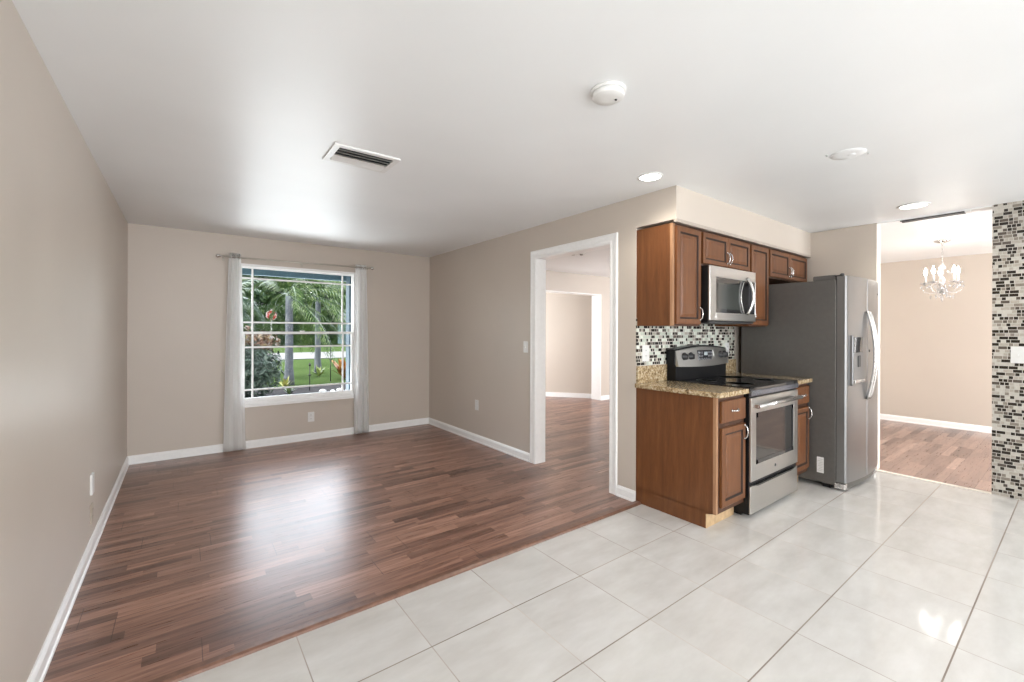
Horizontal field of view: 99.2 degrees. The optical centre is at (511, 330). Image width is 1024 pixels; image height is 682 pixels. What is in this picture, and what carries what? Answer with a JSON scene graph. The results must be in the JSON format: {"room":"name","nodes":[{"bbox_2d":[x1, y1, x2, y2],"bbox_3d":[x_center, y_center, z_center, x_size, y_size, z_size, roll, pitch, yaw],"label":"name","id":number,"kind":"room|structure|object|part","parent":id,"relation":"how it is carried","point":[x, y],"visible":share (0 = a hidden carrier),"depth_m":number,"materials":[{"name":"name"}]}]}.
{"room":"open-plan kitchen","nodes":[
{"label":"open-plan kitchen","id":0,"kind":"room"},
{"bbox_2d":[0,0,127,681],"bbox_3d":[-1.206,0.142,0.750,0.120,2.440,9.290,0,0,-37],"label":"wall","id":1,"kind":"structure","parent":0,"point":[64,231],"depth_m":1.82,"materials":[{"name":"beige paint"}]},
{"bbox_2d":[27,456,128,681],"bbox_3d":[-2.176,1.315,2.147,0.020,0.088,5.645,0,0,-37],"label":"baseboard","id":2,"kind":"structure","parent":1,"relation":"attached to","point":[40,668],"depth_m":2.15,"materials":[{"name":"white paint"}]},
{"bbox_2d":[90,472,94,495],"bbox_3d":[-2.580,0.940,2.678,0.013,0.125,0.075,0,0,-37],"label":"blank wall plate","id":3,"kind":"object","parent":1,"relation":"attached to","point":[92,476],"visible":1,"depth_m":2.65,"materials":[{"name":"white plastic"}]},
{"bbox_2d":[127,223,429,455],"bbox_3d":[-2.537,0.138,5.486,3.460,2.440,0.125,0,0,-37],"label":"wall","id":4,"kind":"structure","parent":0,"point":[177,284],"depth_m":4.84,"materials":[{"name":"beige paint"}]},
{"bbox_2d":[128,417,428,464],"bbox_3d":[-2.546,1.314,5.392,3.340,0.088,0.020,0,0,-37],"label":"baseboard","id":5,"kind":"structure","parent":4,"relation":"attached to","point":[181,453],"depth_m":5.15,"materials":[{"name":"white paint"}]},
{"bbox_2d":[242,268,345,281],"bbox_3d":[-3.660,-0.864,5.186,6.400,0.245,0.748,0,0,-37],"label":"roof eave","id":6,"kind":"object","parent":4,"relation":"attached to","point":[245,271],"depth_m":6.05,"materials":[{"name":"blue paint"}]},
{"bbox_2d":[216,254,373,271],"bbox_3d":[-2.562,-0.817,5.320,1.753,0.072,0.106,0,0,-37],"label":"curtain rod","id":7,"kind":"object","parent":4,"relation":"attached to","point":[217,255],"visible":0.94,"depth_m":5.23,"materials":[{"name":"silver metal"}]},
{"bbox_2d":[223,253,245,451],"bbox_3d":[-3.102,0.238,4.876,0.214,2.211,0.049,0,0,-37],"label":"curtain","id":8,"kind":"object","parent":7,"relation":"hanging from","point":[234,438],"visible":1,"depth_m":4.88,"materials":[{"name":"white fabric"}]},
{"bbox_2d":[354,265,368,433],"bbox_3d":[-1.974,0.242,5.727,0.193,2.211,0.049,0,0,-37],"label":"curtain","id":9,"kind":"object","parent":7,"relation":"hanging from","point":[361,390],"visible":1,"depth_m":5.72,"materials":[{"name":"white fabric"}]},
{"bbox_2d":[241,263,354,407],"bbox_3d":[-2.614,0.057,5.394,1.370,1.655,0.130,0,0,-37],"label":"window","id":10,"kind":"structure","parent":4,"relation":"in","point":[344,394],"depth_m":5.40,"materials":[{"name":"white paint"}]},
{"bbox_3d":[-2.633,-0.352,5.422,1.262,0.782,0.031,0,0,-37],"label":"sash","id":11,"kind":"part","parent":10,"relation":"part of","materials":[{"name":"white paint"}]},
{"bbox_2d":[242,269,351,331],"bbox_3d":[-2.634,-0.352,5.423,1.262,0.742,0.012,0,0,-37],"label":"grille","id":12,"kind":"object","parent":10,"relation":"attached to","point":[251,278],"depth_m":5.44,"materials":[{"name":"white paint"}]},
{"bbox_3d":[-2.614,0.411,5.394,1.262,0.797,0.031,0,0,-37],"label":"sash","id":13,"kind":"part","parent":10,"relation":"part of","materials":[{"name":"white paint"}]},
{"bbox_2d":[245,334,350,397],"bbox_3d":[-2.615,0.411,5.395,1.262,0.757,0.012,0,0,-37],"label":"grille","id":14,"kind":"object","parent":10,"relation":"attached to","point":[343,391],"depth_m":5.41,"materials":[{"name":"white paint"}]},
{"bbox_3d":[-2.605,0.866,5.378,1.370,0.036,0.090,0,0,-37],"label":"sill","id":15,"kind":"part","parent":10,"relation":"part of","materials":[{"name":"white paint"}]},
{"bbox_2d":[308,412,313,421],"bbox_3d":[-2.504,1.074,5.430,0.075,0.120,0.009,0,0,-37],"label":"wall outlet","id":16,"kind":"object","parent":4,"relation":"attached to","point":[310,414],"visible":1,"depth_m":5.42,"materials":[{"name":"white plastic"}]},
{"bbox_2d":[12,0,1023,277],"bbox_3d":[1.856,-1.128,4.643,9.690,0.120,11.820,0,0,-37],"label":"ceiling","id":17,"kind":"structure","parent":0,"point":[213,116],"depth_m":2.13,"materials":[{"name":"white paint"}]},
{"bbox_2d":[322,142,400,172],"bbox_3d":[-0.939,-1.068,2.723,0.395,0.018,0.282,0,0,-37],"label":"ceiling vent","id":18,"kind":"object","parent":17,"relation":"in","point":[338,153],"visible":1,"depth_m":2.70,"materials":[{"name":"white plastic"}]},
{"bbox_2d":[590,81,625,105],"bbox_3d":[0.430,-1.053,1.945,0.156,0.040,0.156,0,0,-37],"label":"smoke detector","id":19,"kind":"object","parent":17,"relation":"attached to","point":[606,93],"visible":1,"depth_m":1.91,"materials":[{"name":"white plastic"}]},
{"bbox_2d":[638,172,662,181],"bbox_3d":[0.961,-1.066,3.025,0.170,0.009,0.170,0,0,-37],"label":"recessed light","id":20,"kind":"object","parent":17,"relation":"in","point":[651,176],"visible":1,"depth_m":3.01,"materials":[{"name":"white plastic"}]},
{"bbox_2d":[826,148,868,159],"bbox_3d":[2.027,-1.063,2.631,0.180,0.008,0.181,0,0,-37],"label":"cover plate","id":21,"kind":"object","parent":17,"relation":"attached to","point":[853,152],"visible":1,"depth_m":2.62,"materials":[{"name":"white paint"}]},
{"bbox_2d":[897,202,930,209],"bbox_3d":[3.404,-1.058,3.694,0.210,0.009,0.210,0,0,-37],"label":"recessed light","id":22,"kind":"object","parent":17,"relation":"in","point":[916,204],"visible":1,"depth_m":3.68,"materials":[{"name":"white plastic"}]},
{"bbox_2d":[920,239,964,301],"bbox_3d":[5.040,-0.694,5.119,0.379,0.726,0.369,0,0,-37],"label":"chandelier","id":23,"kind":"object","parent":17,"relation":"hanging from","point":[941,290],"visible":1,"depth_m":5.08,"materials":[{"name":"silver metal"}]},
{"bbox_2d":[429,200,625,486],"bbox_3d":[-0.096,0.146,5.024,0.120,2.440,3.555,0,0,-37],"label":"wall","id":24,"kind":"structure","parent":0,"point":[479,312],"depth_m":5.05,"materials":[{"name":"beige paint"}]},
{"bbox_2d":[475,400,478,409],"bbox_3d":[-0.434,0.915,5.363,0.007,0.125,0.075,0,0,-37],"label":"blank wall plate","id":25,"kind":"object","parent":24,"relation":"attached to","point":[476,401],"visible":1,"depth_m":5.35,"materials":[{"name":"white plastic"}]},
{"bbox_2d":[428,417,529,461],"bbox_3d":[-0.522,1.320,5.466,0.020,0.088,2.340,0,0,-37],"label":"baseboard","id":26,"kind":"structure","parent":24,"relation":"attached to","point":[512,451],"depth_m":5.22,"materials":[{"name":"white paint"}]},
{"bbox_2d":[523,341,527,352],"bbox_3d":[0.141,0.172,4.596,0.017,0.120,0.075,0,0,-37],"label":"light switch","id":27,"kind":"object","parent":24,"relation":"attached to","point":[525,343],"visible":1,"depth_m":4.60,"materials":[{"name":"white plastic"}]},
{"bbox_2d":[530,232,617,494],"bbox_3d":[0.588,0.274,4.117,0.152,2.188,1.133,0,0,-37],"label":"trim","id":28,"kind":"structure","parent":24,"relation":"attached to","point":[538,258],"depth_m":4.46,"materials":[{"name":"white paint"}]},
{"bbox_2d":[616,485,635,501],"bbox_3d":[0.927,1.325,3.546,0.020,0.088,0.177,0,0,-37],"label":"baseboard","id":29,"kind":"structure","parent":24,"relation":"attached to","point":[623,492],"depth_m":3.54,"materials":[{"name":"white paint"}]},
{"bbox_2d":[43,396,1023,681],"bbox_3d":[1.847,1.422,4.643,9.690,0.100,11.820,0,0,-37],"label":"floor","id":30,"kind":"structure","parent":0,"point":[885,577],"depth_m":2.47,"materials":[{"name":"ceramic"}]},
{"bbox_2d":[148,500,640,681],"bbox_3d":[-0.329,1.356,2.455,3.340,0.017,0.059,0,0,-37],"label":"floor transition strip","id":31,"kind":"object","parent":30,"relation":"on","point":[227,657],"depth_m":2.13,"materials":[{"name":"brown wood"}]},
{"bbox_2d":[636,388,748,527],"bbox_3d":[1.361,0.913,3.321,0.392,0.915,0.709,0,0,-37],"label":"base cabinet","id":32,"kind":"object","parent":30,"relation":"on","point":[690,449],"visible":0.94,"depth_m":3.14,"materials":[{"name":"brown wood"}]},
{"bbox_2d":[635,364,748,398],"bbox_3d":[1.351,0.370,3.320,0.415,0.171,0.695,0,0,-37],"label":"countertop","id":33,"kind":"structure","parent":32,"relation":"on","point":[651,377],"depth_m":3.34,"materials":[{"name":"stone"}]},
{"bbox_3d":[1.546,0.857,3.092,0.372,0.797,0.019,0,0,-37],"label":"frame","id":34,"kind":"part","parent":32,"relation":"part of","materials":[{"name":"brown wood"}]},
{"bbox_3d":[1.563,0.944,3.081,0.333,0.545,0.020,0,0,-37],"label":"door","id":35,"kind":"part","parent":32,"relation":"part of","materials":[{"name":"brown wood"}]},
{"bbox_3d":[1.565,0.561,3.081,0.333,0.150,0.020,0,0,-37],"label":"drawer","id":36,"kind":"part","parent":32,"relation":"part of","materials":[{"name":"brown wood"}]},
{"bbox_2d":[666,345,803,514],"bbox_3d":[1.879,0.750,3.674,0.854,1.244,0.747,0,0,-37],"label":"stove","id":37,"kind":"object","parent":30,"relation":"on","point":[771,407],"visible":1,"depth_m":3.46,"materials":[{"name":"silver metal"}]},
{"bbox_3d":[1.471,0.221,3.688,0.072,0.072,0.030,0,0,-37],"label":"knob","id":38,"kind":"part","parent":37,"relation":"part of","materials":[{"name":"plastic"}]},
{"bbox_2d":[677,375,797,391],"bbox_3d":[1.894,0.431,3.656,0.850,0.032,0.597,0,0,-37],"label":"cooktop","id":39,"kind":"object","parent":37,"relation":"in","point":[754,384],"depth_m":3.56,"materials":[{"name":"black glass"}]},
{"bbox_3d":[2.066,1.239,3.425,0.840,0.204,0.014,0,0,-37],"label":"storage drawer","id":40,"kind":"part","parent":37,"relation":"part of","materials":[{"name":"metal"}]},
{"bbox_3d":[2.068,0.799,3.424,0.840,0.612,0.015,0,0,-37],"label":"oven door","id":41,"kind":"part","parent":37,"relation":"part of","materials":[{"name":"metal"}]},
{"bbox_3d":[2.067,1.144,3.423,0.746,0.014,0.012,0,0,-37],"label":"finger pull","id":42,"kind":"part","parent":37,"relation":"part of","materials":[{"name":"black metal"}]},
{"bbox_3d":[2.088,0.551,3.398,0.788,0.032,0.054,0,0,-37],"label":"handle","id":43,"kind":"part","parent":37,"relation":"part of","materials":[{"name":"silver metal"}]},
{"bbox_2d":[796,383,811,481],"bbox_3d":[2.339,0.916,4.060,0.340,0.915,0.709,0,0,-37],"label":"base cabinet","id":44,"kind":"object","parent":30,"relation":"on","point":[802,463],"visible":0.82,"depth_m":3.82,"materials":[{"name":"brown wood"}]},
{"bbox_2d":[726,359,811,384],"bbox_3d":[2.339,0.373,4.066,0.349,0.171,0.695,0,0,-37],"label":"countertop","id":45,"kind":"structure","parent":44,"relation":"on","point":[731,366],"depth_m":4.13,"materials":[{"name":"stone"}]},
{"bbox_3d":[2.516,0.860,3.825,0.340,0.797,0.019,0,0,-37],"label":"frame","id":46,"kind":"part","parent":44,"relation":"part of","materials":[{"name":"brown wood"}]},
{"bbox_3d":[2.532,0.564,3.812,0.308,0.150,0.020,0,0,-37],"label":"drawer","id":47,"kind":"part","parent":44,"relation":"part of","materials":[{"name":"brown wood"}]},
{"bbox_3d":[2.531,0.947,3.812,0.308,0.545,0.020,0,0,-37],"label":"door","id":48,"kind":"part","parent":44,"relation":"part of","materials":[{"name":"brown wood"}]},
{"bbox_2d":[741,273,878,489],"bbox_3d":[2.984,0.440,4.286,0.928,1.871,0.994,0,0,-37],"label":"refrigerator","id":49,"kind":"object","parent":30,"relation":"on","point":[824,329],"visible":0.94,"depth_m":3.86,"materials":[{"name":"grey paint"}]},
{"bbox_3d":[2.998,0.416,3.839,0.411,1.770,0.108,0,0,-37],"label":"freezer door","id":50,"kind":"part","parent":49,"relation":"part of","materials":[{"name":"metal"}]},
{"bbox_3d":[3.195,0.219,3.875,0.026,0.792,0.081,0,0,-37],"label":"handle","id":51,"kind":"part","parent":49,"relation":"part of","materials":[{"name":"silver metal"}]},
{"bbox_3d":[3.371,0.417,4.120,0.511,1.770,0.109,0,0,-37],"label":"fridge door","id":52,"kind":"part","parent":49,"relation":"part of","materials":[{"name":"metal"}]},
{"bbox_3d":[3.245,0.219,3.911,0.026,0.792,0.081,0,0,-37],"label":"handle","id":53,"kind":"part","parent":49,"relation":"part of","materials":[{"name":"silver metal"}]},
{"bbox_2d":[876,469,991,493],"bbox_3d":[3.826,1.375,3.989,0.046,0.008,0.765,0,0,-37],"label":"trim","id":54,"kind":"structure","parent":30,"relation":"on","point":[967,488],"depth_m":3.94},
{"bbox_2d":[545,293,591,393],"bbox_3d":[-0.021,0.146,8.572,3.295,2.440,1.770,0,0,-37],"label":"wall","id":55,"kind":"structure","parent":0,"point":[568,316],"depth_m":8.97,"materials":[{"name":"beige paint"}]},
{"bbox_2d":[546,290,600,399],"bbox_3d":[0.737,0.325,7.967,2.377,2.087,0.240,0,0,-37],"label":"trim","id":56,"kind":"structure","parent":55,"relation":"attached to","point":[596,298],"depth_m":8.66,"materials":[{"name":"white paint"}]},
{"bbox_2d":[625,197,740,490],"bbox_3d":[2.030,0.153,4.331,2.680,2.440,0.113,0,0,-37],"label":"wall","id":57,"kind":"structure","parent":0,"point":[631,230],"depth_m":3.55,"materials":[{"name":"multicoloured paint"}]},
{"bbox_2d":[642,345,648,360],"bbox_3d":[1.088,0.184,3.543,0.085,0.130,0.009,0,0,-37],"label":"wall outlet","id":58,"kind":"object","parent":57,"relation":"attached to","point":[645,348],"visible":1,"depth_m":3.54,"materials":[{"name":"white plastic"}]},
{"bbox_2d":[636,223,703,325],"bbox_3d":[1.258,-0.420,3.450,0.377,0.764,0.374,0,0,-37],"label":"upper cabinet","id":59,"kind":"object","parent":57,"relation":"attached to","point":[668,255],"visible":1,"depth_m":3.33,"materials":[{"name":"brown wood"}]},
{"bbox_3d":[1.335,-0.420,3.350,0.372,0.762,0.019,0,0,-37],"label":"frame","id":60,"kind":"part","parent":59,"relation":"part of","materials":[{"name":"brown wood"}]},
{"bbox_3d":[1.351,-0.416,3.338,0.334,0.734,0.020,0,0,-37],"label":"door","id":61,"kind":"part","parent":59,"relation":"part of","materials":[{"name":"brown wood"}]},
{"bbox_2d":[700,230,749,271],"bbox_3d":[1.737,-0.662,3.812,0.818,0.277,0.374,0,0,-37],"label":"upper cabinet","id":62,"kind":"object","parent":57,"relation":"attached to","point":[716,250],"visible":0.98,"depth_m":3.65,"materials":[{"name":"brown wood"}]},
{"bbox_3d":[1.668,-0.659,3.576,0.393,0.247,0.020,0,0,-37],"label":"door","id":63,"kind":"part","parent":62,"relation":"part of","materials":[{"name":"brown wood"}]},
{"bbox_2d":[701,265,755,323],"bbox_3d":[1.757,-0.288,3.769,0.780,0.456,0.464,0,0,-37],"label":"microwave","id":64,"kind":"object","parent":62,"relation":"attached to","point":[728,295],"visible":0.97,"depth_m":3.58,"materials":[{"name":"silver metal"}]},
{"bbox_3d":[1.885,-0.286,3.672,0.676,0.291,0.011,0,0,-37],"label":"door glass","id":65,"kind":"part","parent":64,"relation":"part of","materials":[{"name":"black glass"}]},
{"bbox_3d":[2.048,-0.296,3.744,0.075,0.329,0.030,0,0,33],"label":"handle","id":66,"kind":"part","parent":64,"relation":"part of","materials":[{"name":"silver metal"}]},
{"bbox_3d":[2.109,-0.285,3.833,0.109,0.259,0.005,0,0,-37],"label":"control panel","id":67,"kind":"part","parent":64,"relation":"part of","materials":[{"name":"silver metal"}]},
{"bbox_3d":[1.983,-0.658,3.814,0.393,0.247,0.020,0,0,-37],"label":"door","id":68,"kind":"part","parent":62,"relation":"part of","materials":[{"name":"brown wood"}]},
{"bbox_2d":[725,343,728,355],"bbox_3d":[2.143,0.183,4.339,0.075,0.130,0.009,0,0,-37],"label":"wall outlet","id":69,"kind":"object","parent":57,"relation":"attached to","point":[726,344],"visible":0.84,"depth_m":4.34,"materials":[{"name":"white plastic"}]},
{"bbox_2d":[715,243,768,326],"bbox_3d":[2.215,-0.420,4.173,0.378,0.757,0.374,0,0,-37],"label":"upper cabinet","id":70,"kind":"object","parent":57,"relation":"attached to","point":[759,255],"visible":0.29,"depth_m":4.06,"materials":[{"name":"brown wood"}]},
{"bbox_3d":[2.292,-0.420,4.072,0.376,0.755,0.019,0,0,-37],"label":"frame","id":71,"kind":"part","parent":70,"relation":"part of","materials":[{"name":"brown wood"}]},
{"bbox_3d":[2.303,-0.417,4.056,0.348,0.727,0.020,0,0,-37],"label":"door","id":72,"kind":"part","parent":70,"relation":"part of","materials":[{"name":"brown wood"}]},
{"bbox_2d":[767,248,806,284],"bbox_3d":[2.741,-0.653,4.569,0.933,0.287,0.374,0,0,-37],"label":"upper cabinet","id":73,"kind":"object","parent":57,"relation":"attached to","point":[784,267],"visible":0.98,"depth_m":4.42,"materials":[{"name":"brown wood"}]},
{"bbox_3d":[2.648,-0.651,4.316,0.450,0.257,0.020,0,0,-37],"label":"door","id":74,"kind":"part","parent":73,"relation":"part of","materials":[{"name":"brown wood"}]},
{"bbox_3d":[3.010,-0.650,4.589,0.450,0.257,0.020,0,0,-37],"label":"door","id":75,"kind":"part","parent":73,"relation":"part of","materials":[{"name":"brown wood"}]},
{"bbox_2d":[636,185,810,256],"bbox_3d":[2.122,-0.944,4.114,2.560,0.246,0.355,0,0,-37],"label":"soffit","id":76,"kind":"structure","parent":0,"point":[660,207],"depth_m":3.53,"materials":[{"name":"beige paint"}]},
{"bbox_2d":[674,218,810,257],"bbox_3d":[2.223,-0.812,3.978,2.562,0.026,0.028,0,0,-37],"label":"trim","id":77,"kind":"structure","parent":76,"relation":"attached to","point":[680,221],"depth_m":3.74,"materials":[{"name":"wood"}]},
{"bbox_2d":[546,253,991,426],"bbox_3d":[3.988,0.159,4.783,6.110,2.440,9.230,0,0,-37],"label":"wall","id":78,"kind":"structure","parent":0,"point":[936,355],"depth_m":6.38,"materials":[{"name":"beige paint"}]},
{"bbox_2d":[545,392,590,397],"bbox_3d":[0.721,1.323,9.091,2.008,0.090,0.017,0,0,15],"label":"baseboard","id":79,"kind":"structure","parent":78,"relation":"attached to","point":[550,394],"depth_m":8.96,"materials":[{"name":"white paint"}]},
{"bbox_2d":[601,395,608,399],"bbox_3d":[2.724,1.331,9.313,2.425,0.088,0.020,0,0,-37],"label":"baseboard","id":80,"kind":"structure","parent":78,"relation":"attached to","point":[604,397],"depth_m":8.65,"materials":[{"name":"white paint"}]},
{"bbox_2d":[880,413,991,433],"bbox_3d":[7.262,1.346,4.848,0.020,0.088,5.385,0,0,-37],"label":"baseboard","id":81,"kind":"structure","parent":78,"relation":"attached to","point":[978,428],"depth_m":6.30,"materials":[{"name":"white paint"}]},
{"bbox_2d":[805,200,1023,500],"bbox_3d":[4.703,0.162,2.914,0.120,2.440,5.385,0,0,-37],"label":"wall","id":82,"kind":"structure","parent":0,"point":[1007,218],"depth_m":3.64,"materials":[{"name":"tile"}]},
{"bbox_2d":[1011,347,1023,362],"bbox_3d":[4.147,0.198,3.537,0.017,0.135,0.130,0,0,-37],"label":"light switch","id":83,"kind":"object","parent":82,"relation":"attached to","point":[1017,353],"visible":1,"depth_m":3.56,"materials":[{"name":"white plastic"}]},
{"bbox_2d":[877,205,991,225],"bbox_3d":[3.874,-1.055,4.019,0.120,0.012,0.765,0,0,-37],"label":"wall header","id":84,"kind":"structure","parent":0,"point":[983,208],"depth_m":3.94,"materials":[{"name":"white paint"}]},
{"bbox_2d":[900,210,971,222],"bbox_3d":[3.877,-1.044,3.998,0.090,0.010,0.465,0,0,-37],"label":"air vent","id":85,"kind":"object","parent":84,"relation":"in","point":[968,211],"visible":1,"depth_m":3.97,"materials":[{"name":"plastic"}]},
{"bbox_3d":[-2.391,1.653,8.141,22.000,0.310,3.930,0,0,-37],"label":"ground","id":86,"kind":"structure","parent":0,"visible":0},
{"bbox_2d":[346,276,350,389],"bbox_3d":[-2.287,0.339,6.268,0.192,2.340,0.190,0,0,-37],"label":"porch post","id":87,"kind":"object","parent":86,"relation":"on","point":[348,278],"visible":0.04,"depth_m":6.18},
{"label":"outside","id":88,"kind":"structure","parent":0,"visible":0},
{"bbox_2d":[265,344,345,387],"bbox_3d":[-12.043,1.626,82.352,160.000,0.300,134.030,0,0,-37],"label":"ground","id":89,"kind":"structure","parent":88,"point":[301,366],"depth_m":16.74,"materials":[{"name":"green plant"}]},
{"bbox_2d":[242,279,264,330],"bbox_3d":[-8.421,-0.137,12.865,2.018,3.251,2.202,0,0,-37],"label":"palm tree","id":90,"kind":"object","parent":89,"relation":"on","point":[245,302],"visible":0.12,"depth_m":12.95,"materials":[{"name":"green plant"}]},
{"bbox_2d":[242,275,293,308],"bbox_3d":[-30.602,-3.707,52.038,8.507,10.574,8.958,0,0,7],"label":"broadleaf tree","id":91,"kind":"object","parent":89,"relation":"on","point":[256,299],"visible":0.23,"depth_m":50.27,"materials":[{"name":"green plant"}]},
{"bbox_2d":[266,309,276,353],"bbox_3d":[-11.879,0.201,21.512,0.484,2.551,0.061,0,0,-37],"label":"stop sign","id":92,"kind":"object","parent":89,"relation":"on","point":[270,312],"visible":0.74,"depth_m":21.49,"materials":[{"name":"metal"}]},
{"bbox_2d":[243,305,338,345],"bbox_3d":[-22.907,-0.459,42.196,11.694,4.218,2.011,0,0,-37],"label":"hedge","id":93,"kind":"object","parent":89,"relation":"on","point":[333,338],"visible":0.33,"depth_m":42.77,"materials":[{"name":"green plant"}]},
{"bbox_2d":[274,283,308,309],"bbox_3d":[-32.731,-3.714,62.952,8.507,10.574,8.958,0,0,38],"label":"broadleaf tree","id":94,"kind":"object","parent":89,"relation":"on","point":[304,283],"visible":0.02,"depth_m":61.73,"materials":[{"name":"green plant"}]},
{"bbox_2d":[248,276,345,385],"bbox_3d":[-6.027,-0.594,12.152,3.996,4.181,3.844,0,0,12],"label":"palm tree","id":95,"kind":"object","parent":89,"relation":"on","point":[285,286],"visible":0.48,"depth_m":11.96,"materials":[{"name":"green plant"}]},
{"bbox_2d":[282,279,345,372],"bbox_3d":[-6.924,-0.832,15.581,3.918,4.649,3.996,0,0,-5],"label":"palm tree","id":96,"kind":"object","parent":89,"relation":"on","point":[317,305],"visible":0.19,"depth_m":15.34,"materials":[{"name":"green plant"}]},
{"bbox_2d":[293,282,345,363],"bbox_3d":[-8.352,-1.234,18.701,4.606,5.446,4.482,0,0,-37],"label":"palm tree","id":97,"kind":"object","parent":89,"relation":"on","point":[329,282],"visible":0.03,"depth_m":18.78,"materials":[{"name":"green plant"}]},
{"bbox_2d":[313,365,325,375],"bbox_3d":[-6.337,1.304,14.213,0.505,0.382,0.483,0,0,-37],"label":"plant","id":98,"kind":"object","parent":89,"relation":"on","point":[319,371],"visible":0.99,"depth_m":14.22,"materials":[{"name":"green plant"}]},
{"bbox_2d":[301,281,345,310],"bbox_3d":[-23.099,-3.682,57.701,8.507,10.574,8.958,0,0,7],"label":"broadleaf tree","id":99,"kind":"object","parent":89,"relation":"on","point":[344,293],"visible":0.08,"depth_m":55.35,"materials":[{"name":"green plant"}]},
{"bbox_2d":[329,344,331,381],"bbox_3d":[-5.322,0.943,12.774,0.070,1.110,0.060,0,0,-37],"label":"stake","id":100,"kind":"object","parent":89,"relation":"on","point":[330,344],"visible":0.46,"depth_m":12.76,"materials":[{"name":"black metal"}]},
{"bbox_3d":[-5.322,0.988,12.774,0.021,1.020,0.024,0,0,-37],"label":"rod","id":101,"kind":"part","parent":100,"relation":"part of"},
{"bbox_2d":[328,359,345,378],"bbox_3d":[-5.174,1.100,13.667,1.189,0.798,1.273,0,0,13],"label":"plant","id":102,"kind":"object","parent":89,"relation":"on","point":[338,367],"visible":0.48,"depth_m":13.48,"materials":[{"name":"orange plant"}]},
{"bbox_2d":[338,309,345,343],"bbox_3d":[-17.293,-0.491,51.468,7.200,3.900,6.000,0,0,-37],"label":"house","id":103,"kind":"structure","parent":89,"relation":"on","point":[339,339],"depth_m":48.57,"materials":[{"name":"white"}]},
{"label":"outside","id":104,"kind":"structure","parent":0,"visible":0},
{"bbox_2d":[245,382,345,396],"bbox_3d":[-4.478,1.646,10.907,22.000,0.310,3.000,0,0,-37],"label":"ground","id":105,"kind":"structure","parent":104,"point":[313,389],"depth_m":10.87,"materials":[{"name":"gravel"}]},
{"bbox_2d":[243,325,285,397],"bbox_3d":[-5.779,0.683,9.434,1.617,1.682,1.758,0,0,-37],"label":"shrub","id":106,"kind":"object","parent":105,"relation":"on","point":[263,373],"visible":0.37,"depth_m":9.20,"materials":[{"name":"green plant"}]},
{"bbox_2d":[278,377,291,386],"bbox_3d":[-5.908,1.335,11.312,0.457,0.323,0.337,0,0,8],"label":"plant","id":107,"kind":"object","parent":105,"relation":"on","point":[285,383],"visible":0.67,"depth_m":11.30,"materials":[{"name":"yellow plant"}]},
{"bbox_2d":[284,388,293,393],"bbox_3d":[-5.216,1.384,10.265,0.319,0.230,0.277,0,0,-37],"label":"plant","id":108,"kind":"object","parent":105,"relation":"on","point":[288,390],"visible":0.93,"depth_m":10.24,"materials":[{"name":"green plant"}]},
{"bbox_2d":[308,363,310,390],"bbox_3d":[-5.040,1.144,10.857,0.070,0.710,0.060,0,0,-37],"label":"stake","id":109,"kind":"object","parent":105,"relation":"on","point":[309,363],"visible":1,"depth_m":10.85,"materials":[{"name":"black metal"}]},
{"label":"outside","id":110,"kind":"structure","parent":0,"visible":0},
{"bbox_2d":[267,351,345,359],"bbox_3d":[15.056,1.556,46.445,160.000,0.040,7.000,0,0,-37],"label":"ground","id":111,"kind":"structure","parent":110,"point":[304,355],"depth_m":25.46,"materials":[{"name":"grey concrete"}]}
]}

